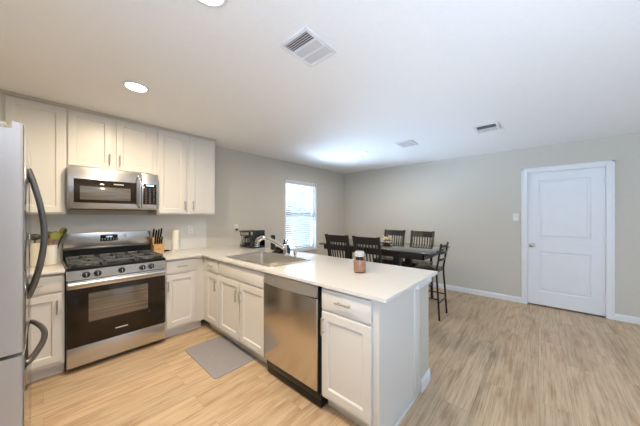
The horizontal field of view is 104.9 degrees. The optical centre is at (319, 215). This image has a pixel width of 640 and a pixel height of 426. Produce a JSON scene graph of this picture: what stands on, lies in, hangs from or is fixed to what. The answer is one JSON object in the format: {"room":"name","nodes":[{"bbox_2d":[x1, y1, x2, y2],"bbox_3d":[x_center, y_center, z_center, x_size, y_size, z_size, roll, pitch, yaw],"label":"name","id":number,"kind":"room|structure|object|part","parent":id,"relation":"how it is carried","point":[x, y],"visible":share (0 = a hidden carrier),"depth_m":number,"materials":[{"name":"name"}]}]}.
{"room":"kitchen","nodes":[
{"label":"kitchen","id":0,"kind":"room"},
{"bbox_2d":[36,146,343,257],"bbox_3d":[-1.433,0.160,4.003,0.120,2.440,6.236,0,0,42],"label":"wall","id":1,"kind":"structure","parent":0,"point":[249,188],"depth_m":4.31,"materials":[{"name":"beige paint"}]},
{"bbox_2d":[0,93,66,213],"bbox_3d":[-2.889,-0.536,2.028,0.306,1.044,1.103,0,0,42],"label":"upper cabinet","id":2,"kind":"object","parent":1,"relation":"attached to","point":[45,125],"visible":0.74,"depth_m":2.25,"materials":[{"name":"white paint"}]},
{"bbox_2d":[0,89,215,141],"bbox_3d":[-2.415,-1.044,2.575,0.308,0.032,2.554,0,0,42],"label":"trim","id":3,"kind":"structure","parent":2,"relation":"attached to","point":[1,90],"depth_m":2.49,"materials":[{"name":"beige paint"}]},
{"bbox_2d":[67,108,156,174],"bbox_3d":[-2.264,-0.768,2.706,0.338,0.580,0.738,0,0,42],"label":"upper cabinet","id":4,"kind":"object","parent":1,"relation":"attached to","point":[93,141],"visible":0.98,"depth_m":2.57,"materials":[{"name":"white paint"}]},
{"bbox_3d":[-2.301,-0.753,2.472,0.019,0.530,0.326,0,0,42],"label":"door","id":5,"kind":"part","parent":4,"relation":"part of","materials":[{"name":"white paint"}]},
{"bbox_2d":[67,165,157,210],"bbox_3d":[-2.223,-0.266,2.658,0.457,0.408,0.724,0,0,42],"label":"microwave","id":6,"kind":"object","parent":4,"relation":"attached to","point":[87,188],"visible":1,"depth_m":2.50,"materials":[{"name":"silver metal"}]},
{"bbox_3d":[-2.149,-0.239,2.484,0.003,0.227,0.482,0,0,42],"label":"door glass","id":7,"kind":"part","parent":6,"relation":"part of","materials":[{"name":"black glass"}]},
{"bbox_3d":[-1.955,-0.262,2.665,0.065,0.362,0.022,0,0,42],"label":"handle","id":8,"kind":"part","parent":6,"relation":"part of","materials":[{"name":"silver metal"}]},
{"bbox_3d":[-1.917,-0.272,2.767,0.028,0.388,0.155,0,0,42],"label":"control panel","id":9,"kind":"part","parent":6,"relation":"part of","materials":[{"name":"silver metal"}]},
{"bbox_3d":[-2.061,-0.753,2.742,0.019,0.530,0.328,0,0,42],"label":"door","id":10,"kind":"part","parent":4,"relation":"part of","materials":[{"name":"white paint"}]},
{"bbox_2d":[31,214,205,260],"bbox_3d":[-2.527,0.227,2.674,0.012,0.477,2.552,0,0,42],"label":"backsplash","id":11,"kind":"structure","parent":1,"relation":"attached to","point":[73,223],"depth_m":2.97,"materials":[{"name":"greige painted drywall"}]},
{"bbox_2d":[188,225,192,233],"bbox_3d":[-1.819,0.195,3.455,0.009,0.116,0.072,0,0,42],"label":"wall outlet","id":12,"kind":"object","parent":11,"relation":"attached to","point":[190,228],"visible":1,"depth_m":3.45,"materials":[{"name":"white plastic"}]},
{"bbox_2d":[150,129,214,214],"bbox_3d":[-1.784,-0.536,3.245,0.338,1.044,0.700,0,0,42],"label":"upper cabinet","id":13,"kind":"object","parent":1,"relation":"attached to","point":[185,164],"visible":1,"depth_m":3.12,"materials":[{"name":"white paint"}]},
{"bbox_3d":[-1.811,-0.524,3.023,0.019,0.988,0.310,0,0,42],"label":"door","id":14,"kind":"part","parent":13,"relation":"part of","materials":[{"name":"white paint"}]},
{"bbox_3d":[-1.573,-0.524,3.291,0.019,0.988,0.314,0,0,42],"label":"door","id":15,"kind":"part","parent":13,"relation":"part of","materials":[{"name":"white paint"}]},
{"bbox_2d":[284,179,317,251],"bbox_3d":[-0.414,0.017,5.121,0.142,1.441,0.947,0,0,42],"label":"window","id":16,"kind":"structure","parent":1,"relation":"in","point":[285,180],"depth_m":5.18,"materials":[{"name":"white plastic"}]},
{"bbox_3d":[-0.451,0.013,5.153,0.004,1.323,0.807,0,0,42],"label":"pane","id":17,"kind":"part","parent":16,"relation":"part of","materials":[{"name":"clear glass"}]},
{"bbox_3d":[-0.450,0.013,5.153,0.046,1.403,0.887,0,0,42],"label":"frame","id":18,"kind":"part","parent":16,"relation":"part of","materials":[{"name":"white plastic"}]},
{"bbox_2d":[286,181,314,250],"bbox_3d":[-0.409,0.015,5.116,0.049,1.379,0.855,0,0,42],"label":"window blind","id":19,"kind":"object","parent":16,"relation":"attached to","point":[287,182],"visible":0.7,"depth_m":5.10,"materials":[{"name":"white plastic"}]},
{"bbox_3d":[-0.409,-0.648,5.117,0.048,0.051,0.855,0,0,42],"label":"head rail","id":20,"kind":"part","parent":19,"relation":"part of","materials":[{"name":"white plastic"}]},
{"bbox_3d":[-0.397,0.723,5.105,0.096,0.028,0.947,0,0,42],"label":"sill","id":21,"kind":"part","parent":16,"relation":"part of","materials":[{"name":"white paint"}]},
{"bbox_2d":[0,0,639,173],"bbox_3d":[1.664,-1.110,1.247,8.412,0.100,6.236,0,0,42],"label":"ceiling","id":22,"kind":"structure","parent":0,"point":[427,73],"depth_m":1.79,"materials":[{"name":"paint"}]},
{"bbox_2d":[122,81,149,92],"bbox_3d":[-1.510,-1.055,2.019,0.184,0.008,0.184,0,0,42],"label":"recessed light","id":23,"kind":"object","parent":22,"relation":"in","point":[131,85],"visible":1,"depth_m":2.01,"materials":[{"name":"white paint"}]},
{"bbox_2d":[196,0,227,7],"bbox_3d":[-0.528,-1.055,1.159,0.184,0.008,0.184,0,0,42],"label":"recessed light","id":24,"kind":"object","parent":22,"relation":"in","point":[209,3],"visible":1,"depth_m":1.22,"materials":[{"name":"white paint"}]},
{"bbox_2d":[279,25,336,66],"bbox_3d":[-0.072,-1.054,1.553,0.240,0.012,0.288,0,0,42],"label":"ceiling vent","id":25,"kind":"object","parent":22,"relation":"in","point":[305,44],"visible":1,"depth_m":1.53,"materials":[{"name":"white metal"}]},
{"bbox_2d":[394,140,417,147],"bbox_3d":[1.269,-1.054,3.616,0.240,0.011,0.290,0,0,42],"label":"ceiling vent","id":26,"kind":"object","parent":22,"relation":"in","point":[407,143],"visible":1,"depth_m":3.58,"materials":[{"name":"white metal"}]},
{"bbox_2d":[473,122,500,132],"bbox_3d":[2.009,-1.052,2.958,0.240,0.020,0.290,0,0,42],"label":"ceiling vent","id":27,"kind":"object","parent":22,"relation":"in","point":[491,126],"visible":1,"depth_m":2.94,"materials":[{"name":"white metal"}]},
{"bbox_2d":[31,287,639,425],"bbox_3d":[1.664,1.430,1.247,8.412,0.100,6.236,0,0,42],"label":"floor","id":28,"kind":"structure","parent":0,"point":[493,361],"depth_m":2.02,"materials":[{"name":"wood"}]},
{"bbox_2d":[0,121,47,425],"bbox_3d":[-1.820,0.496,1.038,0.900,1.768,0.903,0,0,42],"label":"refrigerator","id":29,"kind":"object","parent":28,"relation":"on","point":[17,178],"visible":1,"depth_m":1.01,"materials":[{"name":"grey metal"}]},
{"bbox_3d":[-1.426,0.090,1.140,0.447,0.950,0.080,0,0,42],"label":"door","id":30,"kind":"part","parent":29,"relation":"part of","materials":[{"name":"grey paint"}]},
{"bbox_3d":[-1.595,0.943,1.291,0.900,0.725,0.080,0,0,42],"label":"freezer drawer","id":31,"kind":"part","parent":29,"relation":"part of","materials":[{"name":"grey paint"}]},
{"bbox_3d":[-1.548,0.660,1.345,0.676,0.035,0.082,0,0,42],"label":"handle","id":32,"kind":"part","parent":29,"relation":"part of","materials":[{"name":"metal"}]},
{"bbox_3d":[-1.508,0.095,1.306,0.024,0.686,0.082,0,0,42],"label":"handle","id":33,"kind":"part","parent":29,"relation":"part of","materials":[{"name":"metal"}]},
{"bbox_2d":[31,273,64,381],"bbox_3d":[-2.780,0.934,1.914,0.640,0.892,1.078,0,0,42],"label":"base cabinet","id":34,"kind":"object","parent":28,"relation":"on","point":[48,299],"visible":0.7,"depth_m":2.07,"materials":[{"name":"white paint"}]},
{"bbox_3d":[-2.341,0.577,1.989,0.019,0.137,0.350,0,0,42],"label":"drawer","id":35,"kind":"part","parent":34,"relation":"part of","materials":[{"name":"white paint"}]},
{"bbox_3d":[-2.341,0.955,1.989,0.019,0.580,0.350,0,0,42],"label":"door","id":36,"kind":"part","parent":34,"relation":"part of","materials":[{"name":"white paint"}]},
{"bbox_2d":[31,261,64,276],"bbox_3d":[-2.776,0.475,1.910,0.631,0.021,1.080,0,0,42],"label":"countertop","id":37,"kind":"structure","parent":34,"relation":"on","point":[56,268],"depth_m":2.13,"materials":[{"name":"white stone"}]},
{"bbox_2d":[31,234,40,266],"bbox_3d":[-2.631,0.316,2.264,0.083,0.298,0.088,0,0,42],"label":"canister","id":38,"kind":"object","parent":37,"relation":"on","point":[35,246],"visible":0.64,"depth_m":2.24,"materials":[{"name":"beige ceramic"}]},
{"bbox_2d":[31,234,40,239],"bbox_3d":[-2.620,0.196,2.259,0.044,0.059,0.080,0,0,42],"label":"ladle bowl","id":39,"kind":"object","parent":38,"relation":"on","point":[33,236],"depth_m":2.25,"materials":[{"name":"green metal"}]},
{"bbox_2d":[44,227,66,264],"bbox_3d":[-2.559,0.288,2.374,0.096,0.352,0.169,0,0,42],"label":"utensil crock","id":40,"kind":"object","parent":37,"relation":"on","point":[51,258],"visible":0.91,"depth_m":2.35,"materials":[{"name":"white ceramic"}]},
{"bbox_2d":[50,231,60,240],"bbox_3d":[-2.548,0.194,2.368,0.020,0.091,0.075,0,0,38],"label":"spoon bowl","id":41,"kind":"object","parent":40,"relation":"on","point":[55,235],"depth_m":2.36,"materials":[{"name":"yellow plastic"}]},
{"bbox_3d":[-2.530,0.161,2.420,0.019,0.098,0.061,0,0,42],"label":"spatula blade","id":42,"kind":"part","parent":40,"relation":"part of","materials":[{"name":"green plastic"}]},
{"bbox_2d":[62,230,165,369],"bbox_3d":[-2.132,0.780,2.571,0.681,1.200,0.754,0,0,42],"label":"range","id":43,"kind":"object","parent":28,"relation":"on","point":[115,284],"visible":1,"depth_m":2.40,"materials":[{"name":"silver metal"}]},
{"bbox_3d":[-2.078,0.527,2.187,0.036,0.053,0.054,-1,-1,42],"label":"knob","id":44,"kind":"part","parent":43,"relation":"part of","materials":[{"name":"black plastic"}]},
{"bbox_3d":[-2.027,0.527,2.245,0.036,0.053,0.054,-1,-1,42],"label":"knob","id":45,"kind":"part","parent":43,"relation":"part of","materials":[{"name":"black plastic"}]},
{"bbox_2d":[62,254,164,271],"bbox_3d":[-2.152,0.470,2.588,0.604,0.024,0.754,0,0,42],"label":"cooktop","id":46,"kind":"object","parent":43,"relation":"in","point":[99,266],"depth_m":2.40,"materials":[{"name":"black metal"}]},
{"bbox_3d":[-1.940,0.898,2.400,0.040,0.507,0.746,0,0,42],"label":"oven door","id":47,"kind":"part","parent":43,"relation":"part of","materials":[{"name":"black glass"}]},
{"bbox_3d":[-1.939,0.609,2.399,0.042,0.070,0.746,0,0,42],"label":"rail","id":48,"kind":"part","parent":43,"relation":"part of","materials":[{"name":"silver metal"}]},
{"bbox_3d":[-1.943,1.245,2.403,0.030,0.174,0.746,0,0,42],"label":"drawer","id":49,"kind":"part","parent":43,"relation":"part of","materials":[{"name":"silver metal"}]},
{"bbox_3d":[-1.940,0.525,2.400,0.040,0.085,0.750,0,0,42],"label":"control panel","id":50,"kind":"part","parent":43,"relation":"part of","materials":[{"name":"silver metal"}]},
{"bbox_3d":[-1.901,0.596,2.365,0.063,0.034,0.730,0,0,42],"label":"handle","id":51,"kind":"part","parent":43,"relation":"part of","materials":[{"name":"silver metal"}]},
{"bbox_3d":[-1.911,0.527,2.375,0.036,0.053,0.054,-1,-1,42],"label":"knob","id":52,"kind":"part","parent":43,"relation":"part of","materials":[{"name":"black plastic"}]},
{"bbox_2d":[164,256,203,337],"bbox_3d":[-1.773,0.934,3.046,0.640,0.892,0.425,0,0,42],"label":"base cabinet","id":53,"kind":"object","parent":28,"relation":"on","point":[184,277],"visible":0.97,"depth_m":2.85,"materials":[{"name":"white paint"}]},
{"bbox_3d":[-1.594,0.577,2.828,0.019,0.137,0.313,0,0,42],"label":"drawer","id":54,"kind":"part","parent":53,"relation":"part of","materials":[{"name":"white paint"}]},
{"bbox_3d":[-1.594,0.955,2.828,0.019,0.580,0.313,0,0,42],"label":"door","id":55,"kind":"part","parent":53,"relation":"part of","materials":[{"name":"white paint"}]},
{"bbox_2d":[204,257,226,336],"bbox_3d":[-1.098,0.934,3.078,0.424,0.892,0.621,0,0,42],"label":"base cabinet","id":56,"kind":"object","parent":28,"relation":"on","point":[211,266],"visible":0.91,"depth_m":2.86,"materials":[{"name":"white paint"}]},
{"bbox_3d":[-1.250,0.577,2.853,0.312,0.137,0.019,0,0,42],"label":"drawer","id":57,"kind":"part","parent":56,"relation":"part of","materials":[{"name":"white paint"}]},
{"bbox_3d":[-1.250,0.955,2.853,0.312,0.580,0.019,0,0,42],"label":"door","id":58,"kind":"part","parent":56,"relation":"part of","materials":[{"name":"white paint"}]},
{"bbox_2d":[185,336,255,378],"bbox_3d":[-1.004,1.373,2.450,0.690,0.012,0.410,0,0,42],"label":"kitchen mat","id":59,"kind":"object","parent":28,"relation":"on","point":[218,356],"visible":1,"depth_m":2.40,"materials":[{"name":"grey fabric"}]},
{"bbox_2d":[219,261,266,363],"bbox_3d":[-0.616,0.934,2.649,0.862,0.892,0.621,0,0,42],"label":"base cabinet","id":60,"kind":"object","parent":28,"relation":"on","point":[241,289],"visible":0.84,"depth_m":2.40,"materials":[{"name":"white paint"}]},
{"bbox_3d":[-0.955,0.955,2.590,0.410,0.580,0.019,0,0,42],"label":"door","id":61,"kind":"part","parent":60,"relation":"part of","materials":[{"name":"white paint"}]},
{"bbox_3d":[-0.782,0.596,2.462,0.862,0.215,0.018,0,0,42],"label":"rail","id":62,"kind":"part","parent":60,"relation":"part of","materials":[{"name":"white paint"}]},
{"bbox_3d":[-0.635,0.955,2.306,0.410,0.580,0.019,0,0,42],"label":"door","id":63,"kind":"part","parent":60,"relation":"part of","materials":[{"name":"white paint"}]},
{"bbox_2d":[263,272,327,407],"bbox_3d":[-0.061,0.936,2.139,0.633,0.888,0.626,0,0,42],"label":"dishwasher","id":64,"kind":"object","parent":28,"relation":"on","point":[292,308],"visible":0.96,"depth_m":1.86,"materials":[{"name":"silver metal"}]},
{"bbox_3d":[-0.246,0.534,1.935,0.625,0.080,0.076,0,0,42],"label":"control panel","id":65,"kind":"part","parent":64,"relation":"part of","materials":[{"name":"grey metal"}]},
{"bbox_3d":[-0.239,0.906,1.943,0.625,0.648,0.055,0,0,42],"label":"door","id":66,"kind":"part","parent":64,"relation":"part of","materials":[{"name":"silver metal"}]},
{"bbox_3d":[-0.201,1.321,1.979,0.630,0.093,0.070,0,0,42],"label":"toe panel","id":67,"kind":"part","parent":64,"relation":"part of","materials":[{"name":"black metal"}]},
{"bbox_2d":[325,234,350,258],"bbox_3d":[0.366,0.820,3.570,0.391,1.120,0.489,0,0,42],"label":"dining chair","id":68,"kind":"object","parent":28,"relation":"on","point":[329,238],"visible":0.21,"depth_m":3.39,"materials":[{"name":"brown wood"}]},
{"bbox_3d":[0.121,0.820,3.557,0.044,1.120,0.117,0,0,42],"label":"leg","id":69,"kind":"part","parent":68,"relation":"part of","materials":[{"name":"black wood"}]},
{"bbox_3d":[0.226,0.317,3.413,0.325,0.097,0.068,0,0,42],"label":"rail","id":70,"kind":"part","parent":68,"relation":"part of","materials":[{"name":"black wood"}]},
{"bbox_3d":[0.381,0.820,3.326,0.044,1.120,0.117,0,0,42],"label":"leg","id":71,"kind":"part","parent":68,"relation":"part of","materials":[{"name":"black wood"}]},
{"bbox_2d":[352,235,381,262],"bbox_3d":[0.715,0.820,3.259,0.391,1.120,0.489,0,0,42],"label":"dining chair","id":72,"kind":"object","parent":28,"relation":"on","point":[357,240],"visible":0.2,"depth_m":3.07,"materials":[{"name":"black wood"}]},
{"bbox_3d":[0.471,0.820,3.245,0.044,1.120,0.117,0,0,42],"label":"leg","id":73,"kind":"part","parent":72,"relation":"part of","materials":[{"name":"black wood"}]},
{"bbox_3d":[0.576,0.317,3.102,0.325,0.097,0.068,0,0,42],"label":"rail","id":74,"kind":"part","parent":72,"relation":"part of","materials":[{"name":"black wood"}]},
{"bbox_3d":[0.730,0.820,3.014,0.044,1.120,0.117,0,0,42],"label":"leg","id":75,"kind":"part","parent":72,"relation":"part of","materials":[{"name":"black wood"}]},
{"bbox_2d":[321,287,419,425],"bbox_3d":[0.384,0.934,1.811,0.458,0.892,0.697,0,0,42],"label":"base cabinet","id":76,"kind":"object","parent":28,"relation":"on","point":[371,348],"visible":0.89,"depth_m":1.59,"materials":[{"name":"white paint"}]},
{"bbox_2d":[161,244,437,302],"bbox_3d":[-0.585,0.475,2.579,3.039,0.021,1.308,0,0,42],"label":"countertop","id":77,"kind":"structure","parent":76,"relation":"on","point":[380,282],"depth_m":2.01,"materials":[{"name":"white stone"}]},
{"bbox_2d":[150,228,163,252],"bbox_3d":[-2.036,0.310,3.072,0.174,0.310,0.106,0,0,42],"label":"knife block","id":78,"kind":"object","parent":77,"relation":"on","point":[156,245],"visible":0.99,"depth_m":3.04,"materials":[{"name":"brown wood"}]},
{"bbox_2d":[171,228,180,251],"bbox_3d":[-1.909,0.314,3.248,0.116,0.302,0.116,0,0,42],"label":"paper towel","id":79,"kind":"object","parent":77,"relation":"on","point":[175,232],"visible":1,"depth_m":3.21,"materials":[{"name":"white paper"}]},
{"bbox_2d":[240,230,264,248],"bbox_3d":[-1.024,0.337,3.657,0.391,0.254,0.217,0,0,42],"label":"coffee maker","id":80,"kind":"object","parent":77,"relation":"on","point":[251,235],"visible":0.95,"depth_m":3.56,"materials":[{"name":"black plastic"}]},
{"bbox_2d":[226,252,310,266],"bbox_3d":[-0.579,0.560,2.683,0.872,0.202,0.520,0,0,42],"label":"sink","id":81,"kind":"object","parent":77,"relation":"in","point":[268,259],"visible":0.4,"depth_m":2.91,"materials":[{"name":"metal"}]},
{"bbox_2d":[254,236,287,254],"bbox_3d":[-0.594,0.354,2.991,0.442,0.221,0.066,0,0,14],"label":"faucet","id":82,"kind":"object","parent":77,"relation":"on","point":[283,247],"visible":1,"depth_m":2.97,"materials":[{"name":"silver metal"}]},
{"bbox_3d":[-0.569,0.330,2.987,0.335,0.173,0.056,0,0,15],"label":"spout","id":83,"kind":"part","parent":82,"relation":"part of","materials":[{"name":"silver metal"}]},
{"bbox_2d":[271,235,274,249],"bbox_3d":[-0.647,0.365,3.387,0.068,0.200,0.068,0,0,42],"label":"coffee grinder","id":84,"kind":"object","parent":77,"relation":"on","point":[272,236],"visible":0.43,"depth_m":3.36,"materials":[{"name":"black plastic"}]},
{"bbox_2d":[272,246,282,253],"bbox_3d":[-0.509,0.427,3.083,0.200,0.074,0.090,0,0,42],"label":"tray","id":85,"kind":"object","parent":77,"relation":"on","point":[277,249],"visible":0.73,"depth_m":3.05,"materials":[{"name":"black plastic"}]},
{"bbox_2d":[353,250,365,272],"bbox_3d":[0.328,0.378,2.031,0.104,0.173,0.104,0,0,42],"label":"jar candle","id":86,"kind":"object","parent":77,"relation":"on","point":[359,266],"visible":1,"depth_m":2.00,"materials":[{"name":"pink glass"}]},
{"bbox_3d":[0.328,0.309,2.031,0.083,0.036,0.084,0,0,42],"label":"lid","id":87,"kind":"part","parent":86,"relation":"part of","materials":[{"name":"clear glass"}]},
{"bbox_3d":[0.145,0.574,1.578,0.120,0.011,0.032,0,0,42],"label":"handle","id":88,"kind":"part","parent":76,"relation":"part of","materials":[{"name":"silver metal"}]},
{"bbox_3d":[0.163,0.577,1.596,0.390,0.137,0.019,0,0,42],"label":"drawer","id":89,"kind":"part","parent":76,"relation":"part of","materials":[{"name":"white paint"}]},
{"bbox_3d":[0.163,0.955,1.596,0.390,0.580,0.019,0,0,42],"label":"door","id":90,"kind":"part","parent":76,"relation":"part of","materials":[{"name":"white paint"}]},
{"bbox_3d":[0.526,0.934,1.655,0.014,0.892,0.557,0,0,42],"label":"panel","id":91,"kind":"part","parent":76,"relation":"part of","materials":[{"name":"white paint"}]},
{"bbox_3d":[0.530,1.369,1.640,0.012,0.022,0.535,0,0,42],"label":"shoe moulding","id":92,"kind":"part","parent":76,"relation":"part of","materials":[{"name":"white paint"}]},
{"bbox_3d":[0.739,0.934,1.887,0.024,0.892,0.111,0,0,42],"label":"panel","id":93,"kind":"part","parent":76,"relation":"part of","materials":[{"name":"white paint"}]},
{"bbox_2d":[319,239,449,266],"bbox_3d":[0.969,0.919,3.923,1.786,0.922,0.964,0,0,42],"label":"dining table","id":94,"kind":"object","parent":28,"relation":"on","point":[397,250],"visible":0.35,"depth_m":3.48,"materials":[{"name":"black paint"}]},
{"bbox_2d":[381,236,392,244],"bbox_3d":[1.048,0.383,3.886,0.198,0.149,0.200,0,0,42],"label":"centrepiece","id":95,"kind":"object","parent":94,"relation":"on","point":[384,242],"visible":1,"depth_m":3.85,"materials":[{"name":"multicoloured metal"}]},
{"bbox_3d":[1.048,0.435,3.886,0.198,0.044,0.200,0,0,42],"label":"dish","id":96,"kind":"part","parent":95,"relation":"part of","materials":[{"name":"grey metal"}]},
{"bbox_3d":[1.109,0.897,3.524,0.090,0.826,0.090,0,0,42],"label":"leg","id":97,"kind":"part","parent":94,"relation":"part of","materials":[{"name":"black wood"}]},
{"bbox_3d":[1.382,0.897,3.830,0.090,0.826,0.090,0,0,42],"label":"leg","id":98,"kind":"part","parent":94,"relation":"part of","materials":[{"name":"black wood"}]},
{"bbox_2d":[374,229,405,264],"bbox_3d":[1.245,0.820,4.393,0.391,1.120,0.489,0,0,42],"label":"dining chair","id":99,"kind":"object","parent":28,"relation":"on","point":[385,259],"visible":0.26,"depth_m":4.45,"materials":[{"name":"black wood"}]},
{"bbox_3d":[1.209,0.803,4.352,0.350,0.054,0.350,0,0,42],"label":"seat frame","id":100,"kind":"part","parent":99,"relation":"part of","materials":[{"name":"black wood"}]},
{"bbox_3d":[1.212,0.761,4.356,0.388,0.027,0.390,0,0,42],"label":"seat","id":101,"kind":"part","parent":99,"relation":"part of","materials":[{"name":"brown wood"}]},
{"bbox_3d":[1.385,0.317,4.550,0.325,0.097,0.068,0,0,42],"label":"rail","id":102,"kind":"part","parent":99,"relation":"part of","materials":[{"name":"black wood"}]},
{"bbox_3d":[1.490,0.820,4.407,0.044,1.120,0.117,0,0,42],"label":"leg","id":103,"kind":"part","parent":99,"relation":"part of","materials":[{"name":"black wood"}]},
{"bbox_2d":[402,230,434,297],"bbox_3d":[1.619,0.820,4.061,0.391,1.120,0.489,0,0,42],"label":"dining chair","id":104,"kind":"object","parent":28,"relation":"on","point":[414,234],"visible":0.26,"depth_m":4.11,"materials":[{"name":"black wood"}]},
{"bbox_3d":[1.604,0.820,4.305,0.044,1.120,0.117,0,0,42],"label":"leg","id":105,"kind":"part","parent":104,"relation":"part of","materials":[{"name":"black wood"}]},
{"bbox_3d":[1.586,0.761,4.024,0.387,0.027,0.390,0,0,42],"label":"seat","id":106,"kind":"part","parent":104,"relation":"part of","materials":[{"name":"brown wood"}]},
{"bbox_3d":[1.758,0.317,4.218,0.325,0.097,0.068,0,0,42],"label":"rail","id":107,"kind":"part","parent":104,"relation":"part of","materials":[{"name":"black wood"}]},
{"bbox_3d":[1.863,0.820,4.074,0.044,1.120,0.117,0,0,42],"label":"leg","id":108,"kind":"part","parent":104,"relation":"part of","materials":[{"name":"black wood"}]},
{"bbox_2d":[411,242,448,320],"bbox_3d":[1.554,0.874,3.469,0.434,1.013,0.370,0,0,42],"label":"bar stool","id":109,"kind":"object","parent":28,"relation":"on","point":[419,266],"visible":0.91,"depth_m":3.38,"materials":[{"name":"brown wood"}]},
{"bbox_3d":[1.528,0.735,3.493,0.340,0.026,0.370,0,0,42],"label":"seat","id":110,"kind":"part","parent":109,"relation":"part of","materials":[{"name":"brown wood"}]},
{"bbox_3d":[1.567,0.874,3.242,0.082,1.013,0.042,0,0,42],"label":"leg","id":111,"kind":"part","parent":109,"relation":"part of","materials":[{"name":"black metal"}]},
{"bbox_3d":[1.781,0.874,3.482,0.082,1.013,0.042,0,0,42],"label":"leg","id":112,"kind":"part","parent":109,"relation":"part of","materials":[{"name":"black metal"}]},
{"bbox_2d":[420,284,428,379],"bbox_3d":[-0.264,0.934,2.986,2.980,0.892,0.188,0,0,42],"label":"wall","id":113,"kind":"structure","parent":0,"point":[424,291],"depth_m":1.99,"materials":[{"name":"beige paint"}]},
{"bbox_2d":[416,277,431,289],"bbox_3d":[-0.283,0.521,2.950,3.000,0.067,0.308,0,0,42],"label":"trim","id":114,"kind":"structure","parent":113,"relation":"attached to","point":[428,281],"depth_m":1.93,"materials":[{"name":"white paint"}]},
{"bbox_2d":[420,368,430,392],"bbox_3d":[-0.255,1.333,2.986,2.994,0.095,0.206,0,0,42],"label":"baseboard","id":115,"kind":"structure","parent":113,"relation":"attached to","point":[426,378],"depth_m":1.97,"materials":[{"name":"white paint"}]},
{"bbox_2d":[344,132,639,317],"bbox_3d":[3.741,0.160,3.492,8.292,2.440,0.120,0,0,42],"label":"wall","id":116,"kind":"structure","parent":0,"point":[470,203],"depth_m":4.27,"materials":[{"name":"beige paint"}]},
{"bbox_2d":[429,282,520,302],"bbox_3d":[1.894,1.337,5.046,3.466,0.085,0.014,0,0,42],"label":"baseboard","id":117,"kind":"structure","parent":116,"relation":"attached to","point":[449,287],"depth_m":4.25,"materials":[{"name":"white paint"}]},
{"bbox_2d":[513,214,518,220],"bbox_3d":[3.141,0.023,3.939,0.072,0.116,0.010,0,0,42],"label":"light switch","id":118,"kind":"object","parent":116,"relation":"attached to","point":[515,216],"visible":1,"depth_m":3.94,"materials":[{"name":"white plastic"}]},
{"bbox_2d":[528,167,605,315],"bbox_3d":[3.545,0.350,3.567,0.811,2.016,0.107,0,0,42],"label":"door","id":119,"kind":"structure","parent":116,"relation":"in","point":[567,208],"depth_m":3.55,"materials":[{"name":"white paint"}]},
{"bbox_2d":[521,160,614,319],"bbox_3d":[3.580,0.321,3.614,0.957,2.119,0.132,0,0,42],"label":"door frame","id":120,"kind":"structure","parent":116,"relation":"attached to","point":[610,164],"depth_m":3.30,"materials":[{"name":"white paint"}]},
{"bbox_2d":[615,313,639,324],"bbox_3d":[5.305,1.337,2.011,3.747,0.085,0.014,0,0,42],"label":"baseboard","id":121,"kind":"structure","parent":116,"relation":"attached to","point":[630,319],"depth_m":3.18,"materials":[{"name":"white paint"}]}
]}

